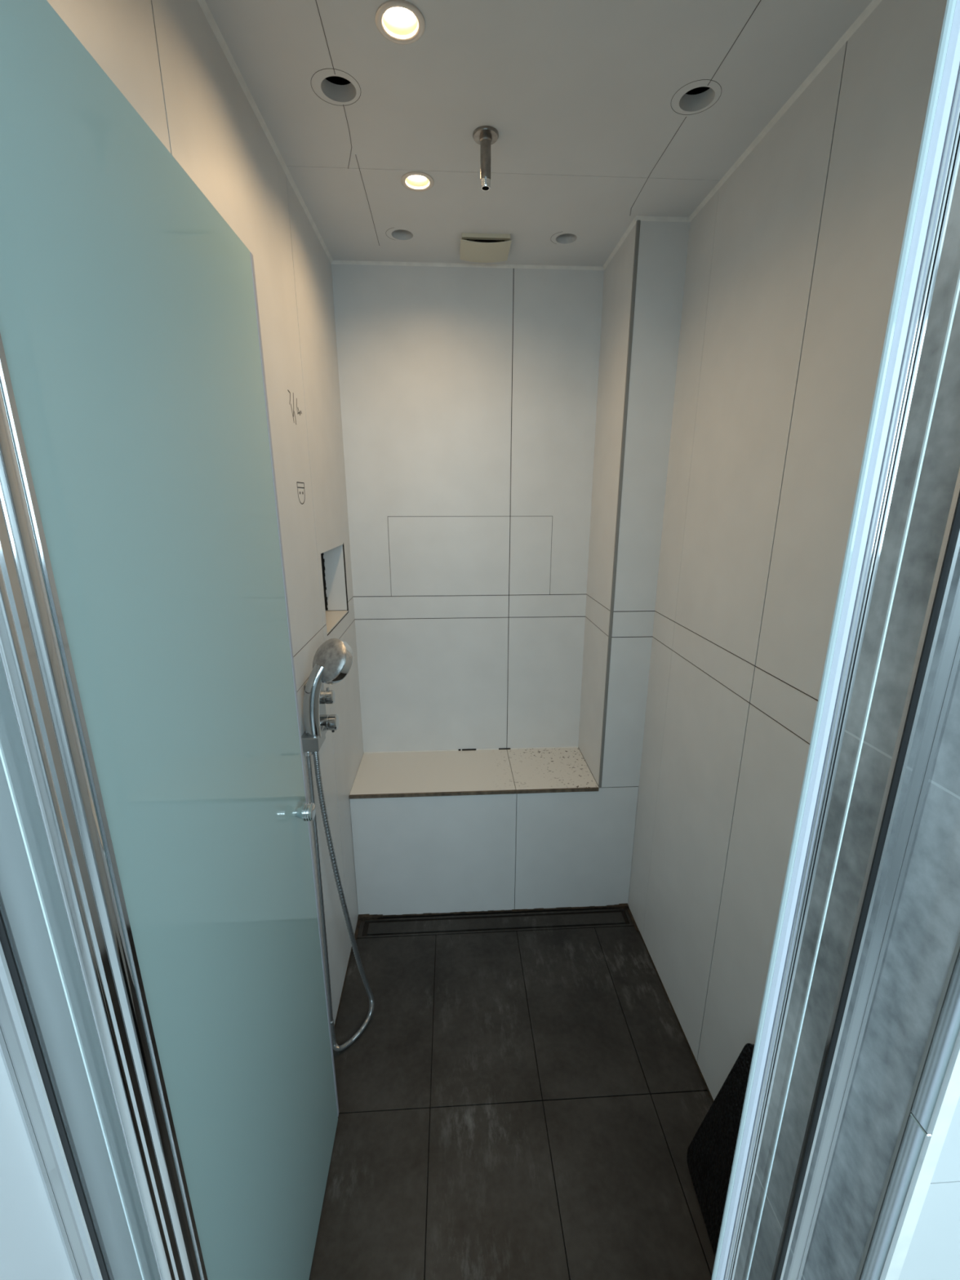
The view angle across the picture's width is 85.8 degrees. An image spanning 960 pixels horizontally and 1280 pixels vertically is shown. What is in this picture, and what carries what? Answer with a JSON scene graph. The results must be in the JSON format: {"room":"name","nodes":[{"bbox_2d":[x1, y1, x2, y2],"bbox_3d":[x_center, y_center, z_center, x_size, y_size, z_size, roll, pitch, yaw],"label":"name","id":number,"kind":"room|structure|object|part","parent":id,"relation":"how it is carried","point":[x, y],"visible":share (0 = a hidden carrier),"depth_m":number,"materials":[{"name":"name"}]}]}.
{"room":"shower room","nodes":[
{"label":"shower room","id":0,"kind":"room"},
{"bbox_2d":[0,0,363,1279],"bbox_3d":[-0.522,0.033,1.215,0.160,2.500,1.820,-1,15,-3],"label":"wall","id":1,"kind":"structure","parent":0,"point":[165,57],"depth_m":0.82,"materials":[{"name":"grey tile"}]},
{"bbox_3d":[-0.401,0.296,0.438,0.008,2.299,0.168,-1,15,-3],"label":"panel","id":2,"kind":"part","parent":1,"relation":"part of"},
{"bbox_3d":[-0.418,-0.357,0.574,0.008,1.108,0.433,-1,15,-3],"label":"panel","id":3,"kind":"part","parent":1,"relation":"part of","materials":[{"name":"white tile"}]},
{"bbox_3d":[-0.447,-0.494,1.076,0.008,1.108,0.604,-1,15,-3],"label":"panel","id":4,"kind":"part","parent":1,"relation":"part of","materials":[{"name":"white tile"}]},
{"bbox_2d":[197,0,333,263],"bbox_3d":[-0.436,-1.011,0.876,0.008,0.008,1.688,-1,15,-3],"label":"trim","id":5,"kind":"structure","parent":1,"relation":"attached to","point":[202,3],"depth_m":1.02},
{"bbox_3d":[-0.447,0.085,1.235,0.008,0.086,0.604,-1,15,-3],"label":"panel","id":6,"kind":"part","parent":1,"relation":"part of","materials":[{"name":"white tile"}]},
{"bbox_3d":[-0.477,-0.638,1.602,0.008,1.108,0.482,-1,15,-3],"label":"panel","id":7,"kind":"part","parent":1,"relation":"part of","materials":[{"name":"white tile"}]},
{"bbox_2d":[301,682,338,756],"bbox_3d":[-0.415,0.197,1.370,0.065,0.196,0.220,-1,15,-3],"label":"shower mixer","id":8,"kind":"object","parent":1,"relation":"attached to","point":[309,744],"visible":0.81,"depth_m":1.36,"materials":[{"name":"grey metal"}]},
{"bbox_3d":[-0.444,0.188,1.403,0.012,0.196,0.148,-1,15,-3],"label":"plate","id":9,"kind":"part","parent":8,"relation":"part of","materials":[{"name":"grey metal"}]},
{"bbox_3d":[-0.412,0.152,1.373,0.049,0.037,0.037,-1,15,-3],"label":"knob","id":10,"kind":"part","parent":8,"relation":"part of","materials":[{"name":"silver metal"}]},
{"bbox_3d":[-0.410,0.222,1.392,0.053,0.043,0.043,-1,15,-3],"label":"knob","id":11,"kind":"part","parent":8,"relation":"part of","materials":[{"name":"silver metal"}]},
{"bbox_2d":[302,638,373,1051],"bbox_3d":[-0.374,0.594,1.403,0.126,1.216,0.148,-1,15,-3],"label":"shower","id":12,"kind":"object","parent":8,"relation":"attached to","point":[332,661],"visible":0.89,"depth_m":1.31,"materials":[{"name":"silver metal"}]},
{"bbox_3d":[-0.403,0.151,1.276,0.071,0.193,0.040,-9,18,-30],"label":"handle","id":13,"kind":"part","parent":12,"relation":"part of","materials":[{"name":"silver metal"}]},
{"bbox_3d":[-0.446,0.658,1.392,0.008,1.097,0.604,-1,15,-3],"label":"panel","id":14,"kind":"part","parent":1,"relation":"part of","materials":[{"name":"white tile"}]},
{"bbox_2d":[325,610,347,634],"bbox_3d":[-0.520,-0.061,1.718,0.100,0.005,0.324,-1,15,-3],"label":"niche shelf","id":15,"kind":"object","parent":1,"relation":"attached to","point":[335,619],"depth_m":1.75,"materials":[{"name":"beige tile"}]},
{"bbox_3d":[-0.477,-0.059,1.760,0.008,0.086,0.482,-1,15,-3],"label":"panel","id":16,"kind":"part","parent":1,"relation":"part of","materials":[{"name":"white tile"}]},
{"bbox_2d":[333,946,352,1026],"bbox_3d":[-0.429,1.239,1.343,0.003,0.003,1.077,-1,15,-3],"label":"baseboard","id":17,"kind":"structure","parent":1,"relation":"attached to","point":[352,947],"depth_m":1.69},
{"bbox_3d":[-0.476,0.514,1.917,0.008,1.097,0.482,-1,15,-3],"label":"panel","id":18,"kind":"part","parent":1,"relation":"part of","materials":[{"name":"white tile"}]},
{"bbox_2d":[331,264,604,753],"bbox_3d":[0.054,-0.206,2.085,1.410,2.500,0.162,-1,15,-3],"label":"wall","id":19,"kind":"structure","parent":0,"point":[468,395],"depth_m":1.90,"materials":[{"name":"grey tile"}]},
{"bbox_3d":[-0.188,-0.708,1.854,0.599,1.110,0.008,-1,15,-3],"label":"panel","id":20,"kind":"part","parent":19,"relation":"part of","materials":[{"name":"white tile"}]},
{"bbox_3d":[-0.187,-0.128,2.012,0.599,0.086,0.008,-1,15,-3],"label":"panel","id":21,"kind":"part","parent":19,"relation":"part of","materials":[{"name":"white tile"}]},
{"bbox_3d":[-0.187,0.190,2.099,0.599,0.567,0.008,-1,15,-3],"label":"panel","id":22,"kind":"part","parent":19,"relation":"part of","materials":[{"name":"white tile"}]},
{"bbox_3d":[-0.115,-0.317,1.965,0.453,0.297,0.008,-1,15,-3],"label":"panel","id":23,"kind":"part","parent":19,"relation":"part of","materials":[{"name":"white tile"}]},
{"bbox_2d":[331,260,604,270],"bbox_3d":[-0.034,-1.239,1.709,0.906,0.008,0.008,-1,15,-3],"label":"trim","id":24,"kind":"structure","parent":19,"relation":"attached to","point":[334,262],"depth_m":1.71,"materials":[{"name":"white paint"}]},
{"bbox_3d":[0.193,-0.322,1.981,0.158,0.297,0.008,-1,15,-3],"label":"panel","id":25,"kind":"part","parent":19,"relation":"part of","materials":[{"name":"white tile"}]},
{"bbox_3d":[0.266,0.183,2.123,0.304,0.567,0.008,-1,15,-3],"label":"panel","id":26,"kind":"part","parent":19,"relation":"part of","materials":[{"name":"white tile"}]},
{"bbox_3d":[0.266,-0.135,2.036,0.304,0.086,0.008,-1,15,-3],"label":"panel","id":27,"kind":"part","parent":19,"relation":"part of","materials":[{"name":"white tile"}]},
{"bbox_3d":[0.266,-0.715,1.878,0.304,1.110,0.008,-1,15,-3],"label":"panel","id":28,"kind":"part","parent":19,"relation":"part of","materials":[{"name":"white tile"}]},
{"bbox_2d":[602,217,636,270],"bbox_3d":[0.422,-1.204,1.581,0.008,0.008,0.323,-1,15,-3],"label":"trim","id":29,"kind":"structure","parent":19,"relation":"attached to","point":[633,222],"depth_m":1.56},
{"bbox_2d":[309,907,715,1279],"bbox_3d":[0.492,1.419,0.806,3.020,0.061,3.450,-1,15,-3],"label":"floor","id":30,"kind":"structure","parent":0,"point":[523,1104],"depth_m":1.34,"materials":[{"name":"black tile"}]},
{"bbox_2d":[0,503,184,1279],"bbox_3d":[-0.352,0.463,0.472,0.089,1.958,0.023,-1,15,-3],"label":"door frame","id":31,"kind":"structure","parent":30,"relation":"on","point":[23,1049],"depth_m":0.43,"materials":[{"name":"silver metal"}]},
{"bbox_2d":[0,0,338,1279],"bbox_3d":[-0.342,0.372,0.795,0.042,1.955,0.601,0,15,-2],"label":"shower door","id":32,"kind":"structure","parent":31,"relation":"attached to","point":[139,503],"depth_m":0.57,"materials":[{"name":"teal glass"}]},
{"bbox_3d":[-0.341,0.448,0.518,0.027,1.955,0.027,-1,15,-3],"label":"hinge post","id":33,"kind":"part","parent":32,"relation":"part of","materials":[{"name":"silver metal"}]},
{"bbox_3d":[-0.345,0.339,1.017,0.035,0.034,0.034,-1,15,-3],"label":"knob","id":34,"kind":"part","parent":32,"relation":"part of","materials":[{"name":"silver metal"}]},
{"bbox_2d":[349,746,638,920],"bbox_3d":[0.050,0.760,2.088,1.052,0.535,0.339,-1,15,-3],"label":"shower bench","id":35,"kind":"object","parent":30,"relation":"on","point":[514,829],"visible":1,"depth_m":1.95,"materials":[{"name":"grey tile"}]},
{"bbox_3d":[-0.177,0.514,2.019,0.598,0.013,0.317,-1,15,-3],"label":"seat","id":36,"kind":"part","parent":35,"relation":"part of","materials":[{"name":"beige stone"}]},
{"bbox_3d":[-0.167,0.809,1.938,0.601,0.512,0.012,-1,15,-3],"label":"panel","id":37,"kind":"part","parent":35,"relation":"part of","materials":[{"name":"white tile"}]},
{"bbox_3d":[0.275,0.507,2.043,0.304,0.013,0.317,-1,15,-3],"label":"seat","id":38,"kind":"part","parent":35,"relation":"part of","materials":[{"name":"beige stone"}]},
{"bbox_3d":[0.359,0.801,1.965,0.449,0.512,0.012,-1,15,-3],"label":"panel","id":39,"kind":"part","parent":35,"relation":"part of","materials":[{"name":"white tile"}]},
{"bbox_3d":[0.509,0.546,1.904,0.148,0.012,0.012,-1,15,-3],"label":"panel","id":40,"kind":"part","parent":35,"relation":"part of","materials":[{"name":"white tile"}]},
{"bbox_2d":[354,906,639,941],"bbox_3d":[0.062,1.077,1.950,1.053,0.012,0.122,-1,15,-3],"label":"linear drain","id":41,"kind":"object","parent":30,"relation":"on","point":[604,917],"visible":0.94,"depth_m":1.96,"materials":[{"name":"black metal"}]},
{"bbox_2d":[686,1043,754,1256],"bbox_3d":[0.556,1.123,1.038,0.118,0.384,0.360,0,15,1],"label":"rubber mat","id":42,"kind":"object","parent":30,"relation":"on","point":[711,1151],"visible":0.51,"depth_m":1.16,"materials":[{"name":"black rubber"}]},
{"bbox_2d":[204,0,872,266],"bbox_3d":[0.489,-0.914,0.183,3.220,0.170,3.520,-1,15,-3],"label":"ceiling","id":43,"kind":"structure","parent":0,"point":[605,114],"depth_m":1.01,"materials":[{"name":"grey paint"}]},
{"bbox_2d":[375,0,425,44],"bbox_3d":[-0.130,-1.042,0.831,0.080,0.082,0.080,-1,15,-3],"label":"ceiling spotlight","id":44,"kind":"object","parent":43,"relation":"attached to","point":[399,21],"visible":1,"depth_m":0.85,"materials":[{"name":"beige"}]},
{"bbox_2d":[400,171,434,191],"bbox_3d":[-0.153,-1.157,1.253,0.080,0.082,0.080,-1,15,-3],"label":"ceiling spotlight","id":45,"kind":"object","parent":43,"relation":"attached to","point":[417,181],"visible":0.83,"depth_m":1.27,"materials":[{"name":"beige"}]},
{"bbox_2d":[459,232,511,262],"bbox_3d":[0.015,-1.217,1.571,0.150,0.070,0.130,-1,15,-3],"label":"fan","id":46,"kind":"object","parent":43,"relation":"attached to","point":[474,247],"visible":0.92,"depth_m":1.55,"materials":[{"name":"white plastic"}]},
{"bbox_3d":[0.015,-1.202,1.575,0.114,0.002,0.102,-1,15,-3],"label":"grille plate","id":47,"kind":"part","parent":46,"relation":"part of","materials":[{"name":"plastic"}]},
{"bbox_3d":[0.015,-1.202,1.575,0.142,0.010,0.130,-1,15,-3],"label":"frame","id":48,"kind":"part","parent":46,"relation":"part of","materials":[{"name":"beige plastic"}]},
{"bbox_2d":[472,125,498,191],"bbox_3d":[0.012,-1.031,1.113,0.055,0.096,0.055,-1,15,-3],"label":"shower","id":49,"kind":"object","parent":43,"relation":"attached to","point":[485,136],"visible":1,"depth_m":1.10,"materials":[{"name":"metal"}]},
{"bbox_3d":[0.053,-1.193,1.474,1.054,0.027,0.509,-1,15,-3],"label":"panel","id":50,"kind":"part","parent":43,"relation":"part of","materials":[{"name":"white paint"}]},
{"bbox_3d":[0.100,-0.970,0.657,1.054,0.027,1.185,-1,15,-3],"label":"panel","id":51,"kind":"part","parent":43,"relation":"part of","materials":[{"name":"white paint"}]},
{"bbox_2d":[577,219,689,787],"bbox_3d":[0.501,-0.428,1.798,0.152,1.920,0.324,-1,15,-3],"label":"wall column","id":52,"kind":"structure","parent":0,"point":[644,281],"depth_m":1.67,"materials":[{"name":"grey tile"}]},
{"bbox_3d":[0.431,0.223,1.976,0.008,0.567,0.314,-1,15,-3],"label":"panel","id":53,"kind":"part","parent":52,"relation":"part of","materials":[{"name":"white tile"}]},
{"bbox_3d":[0.431,-0.095,1.889,0.008,0.086,0.314,-1,15,-3],"label":"panel","id":54,"kind":"part","parent":52,"relation":"part of","materials":[{"name":"white tile"}]},
{"bbox_3d":[0.431,-0.674,1.731,0.008,1.108,0.314,-1,15,-3],"label":"panel","id":55,"kind":"part","parent":52,"relation":"part of","materials":[{"name":"white tile"}]},
{"bbox_3d":[0.514,0.264,1.825,0.140,0.567,0.008,-1,15,-3],"label":"panel","id":56,"kind":"part","parent":52,"relation":"part of","materials":[{"name":"white tile"}]},
{"bbox_3d":[0.514,-0.054,1.738,0.140,0.086,0.008,-1,15,-3],"label":"panel","id":57,"kind":"part","parent":52,"relation":"part of","materials":[{"name":"white tile"}]},
{"bbox_3d":[0.514,-0.633,1.580,0.140,1.108,0.008,-1,15,-3],"label":"panel","id":58,"kind":"part","parent":52,"relation":"part of","materials":[{"name":"white tile"}]},
{"bbox_2d":[627,0,946,1101],"bbox_3d":[0.703,-0.010,1.369,0.196,2.500,1.636,-1,15,-3],"label":"wall","id":59,"kind":"structure","parent":0,"point":[793,262],"depth_m":1.14,"materials":[{"name":"grey tile"}]},
{"bbox_3d":[0.584,0.498,1.972,0.008,1.097,0.481,-1,15,-3],"label":"panel","id":60,"kind":"part","parent":59,"relation":"part of","materials":[{"name":"white tile"}]},
{"bbox_2d":[635,215,689,222],"bbox_3d":[0.506,-1.162,1.426,0.156,0.008,0.008,-1,15,-3],"label":"trim","id":61,"kind":"structure","parent":59,"relation":"attached to","point":[667,219],"depth_m":1.43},
{"bbox_3d":[0.584,-0.075,1.815,0.008,0.086,0.481,-1,15,-3],"label":"panel","id":62,"kind":"part","parent":59,"relation":"part of","materials":[{"name":"white tile"}]},
{"bbox_2d":[638,930,713,1102],"bbox_3d":[0.619,1.221,1.405,0.003,0.004,1.063,-1,15,-3],"label":"baseboard","id":63,"kind":"structure","parent":59,"relation":"attached to","point":[681,1028],"depth_m":1.58,"materials":[{"name":"black tile"}]},
{"bbox_3d":[0.584,-0.654,1.657,0.008,1.108,0.481,-1,15,-3],"label":"panel","id":64,"kind":"part","parent":59,"relation":"part of","materials":[{"name":"white tile"}]},
{"bbox_3d":[0.609,0.618,1.534,0.008,1.097,0.427,-1,15,-3],"label":"panel","id":65,"kind":"part","parent":59,"relation":"part of","materials":[{"name":"white tile"}]},
{"bbox_3d":[0.609,0.045,1.377,0.008,0.086,0.427,-1,15,-3],"label":"panel","id":66,"kind":"part","parent":59,"relation":"part of","materials":[{"name":"white tile"}]},
{"bbox_3d":[0.637,0.754,1.039,0.008,1.097,0.595,-1,15,-3],"label":"panel","id":67,"kind":"part","parent":59,"relation":"part of","materials":[{"name":"white tile"}]},
{"bbox_3d":[0.609,-0.534,1.219,0.008,1.108,0.427,-1,15,-3],"label":"panel","id":68,"kind":"part","parent":59,"relation":"part of","materials":[{"name":"white tile"}]},
{"bbox_3d":[0.637,0.180,0.882,0.008,0.086,0.595,-1,15,-3],"label":"panel","id":69,"kind":"part","parent":59,"relation":"part of","materials":[{"name":"white tile"}]},
{"bbox_2d":[688,0,882,222],"bbox_3d":[0.612,-1.007,0.860,0.008,0.008,1.192,-1,15,-3],"label":"trim","id":70,"kind":"structure","parent":59,"relation":"attached to","point":[873,4],"depth_m":0.99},
{"bbox_3d":[0.637,-0.398,0.724,0.008,1.108,0.595,-1,15,-3],"label":"panel","id":71,"kind":"part","parent":59,"relation":"part of","materials":[{"name":"white tile"}]},
{"bbox_2d":[733,163,959,1279],"bbox_3d":[0.801,0.229,0.492,2.400,2.500,0.189,-1,15,-3],"label":"wall","id":72,"kind":"structure","parent":0,"point":[926,931],"depth_m":0.45,"materials":[{"name":"grey"}]},
{"bbox_2d":[711,0,959,1279],"bbox_3d":[0.305,0.453,0.508,0.099,1.958,0.022,-1,15,-3],"label":"door frame","id":73,"kind":"structure","parent":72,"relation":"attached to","point":[936,666],"depth_m":0.40,"materials":[{"name":"silver metal"}]},
{"bbox_2d":[859,1112,931,1279],"bbox_3d":[0.360,0.905,0.561,0.005,1.060,0.016,-1,15,-3],"label":"trim","id":74,"kind":"structure","parent":72,"relation":"attached to","point":[915,1140],"depth_m":0.44,"materials":[{"name":"silver metal"}]},
{"bbox_2d":[855,932,959,1279],"bbox_3d":[0.360,0.305,0.407,0.007,2.300,0.003,-1,15,-3],"label":"trim","id":75,"kind":"structure","parent":72,"relation":"attached to","point":[957,949],"depth_m":0.43,"materials":[{"name":"grey metal"}]},
{"bbox_2d":[884,1048,959,1279],"bbox_3d":[0.368,0.308,0.397,0.013,2.300,0.012,-1,15,-3],"label":"trim","id":76,"kind":"structure","parent":72,"relation":"attached to","point":[952,1095],"depth_m":0.43,"materials":[{"name":"white"}]},
{"bbox_2d":[911,951,959,1133],"bbox_3d":[0.359,-0.204,0.257,0.005,1.239,0.016,-1,15,-3],"label":"trim","id":77,"kind":"structure","parent":72,"relation":"attached to","point":[944,1047],"depth_m":0.40,"materials":[{"name":"silver metal"}]}
]}

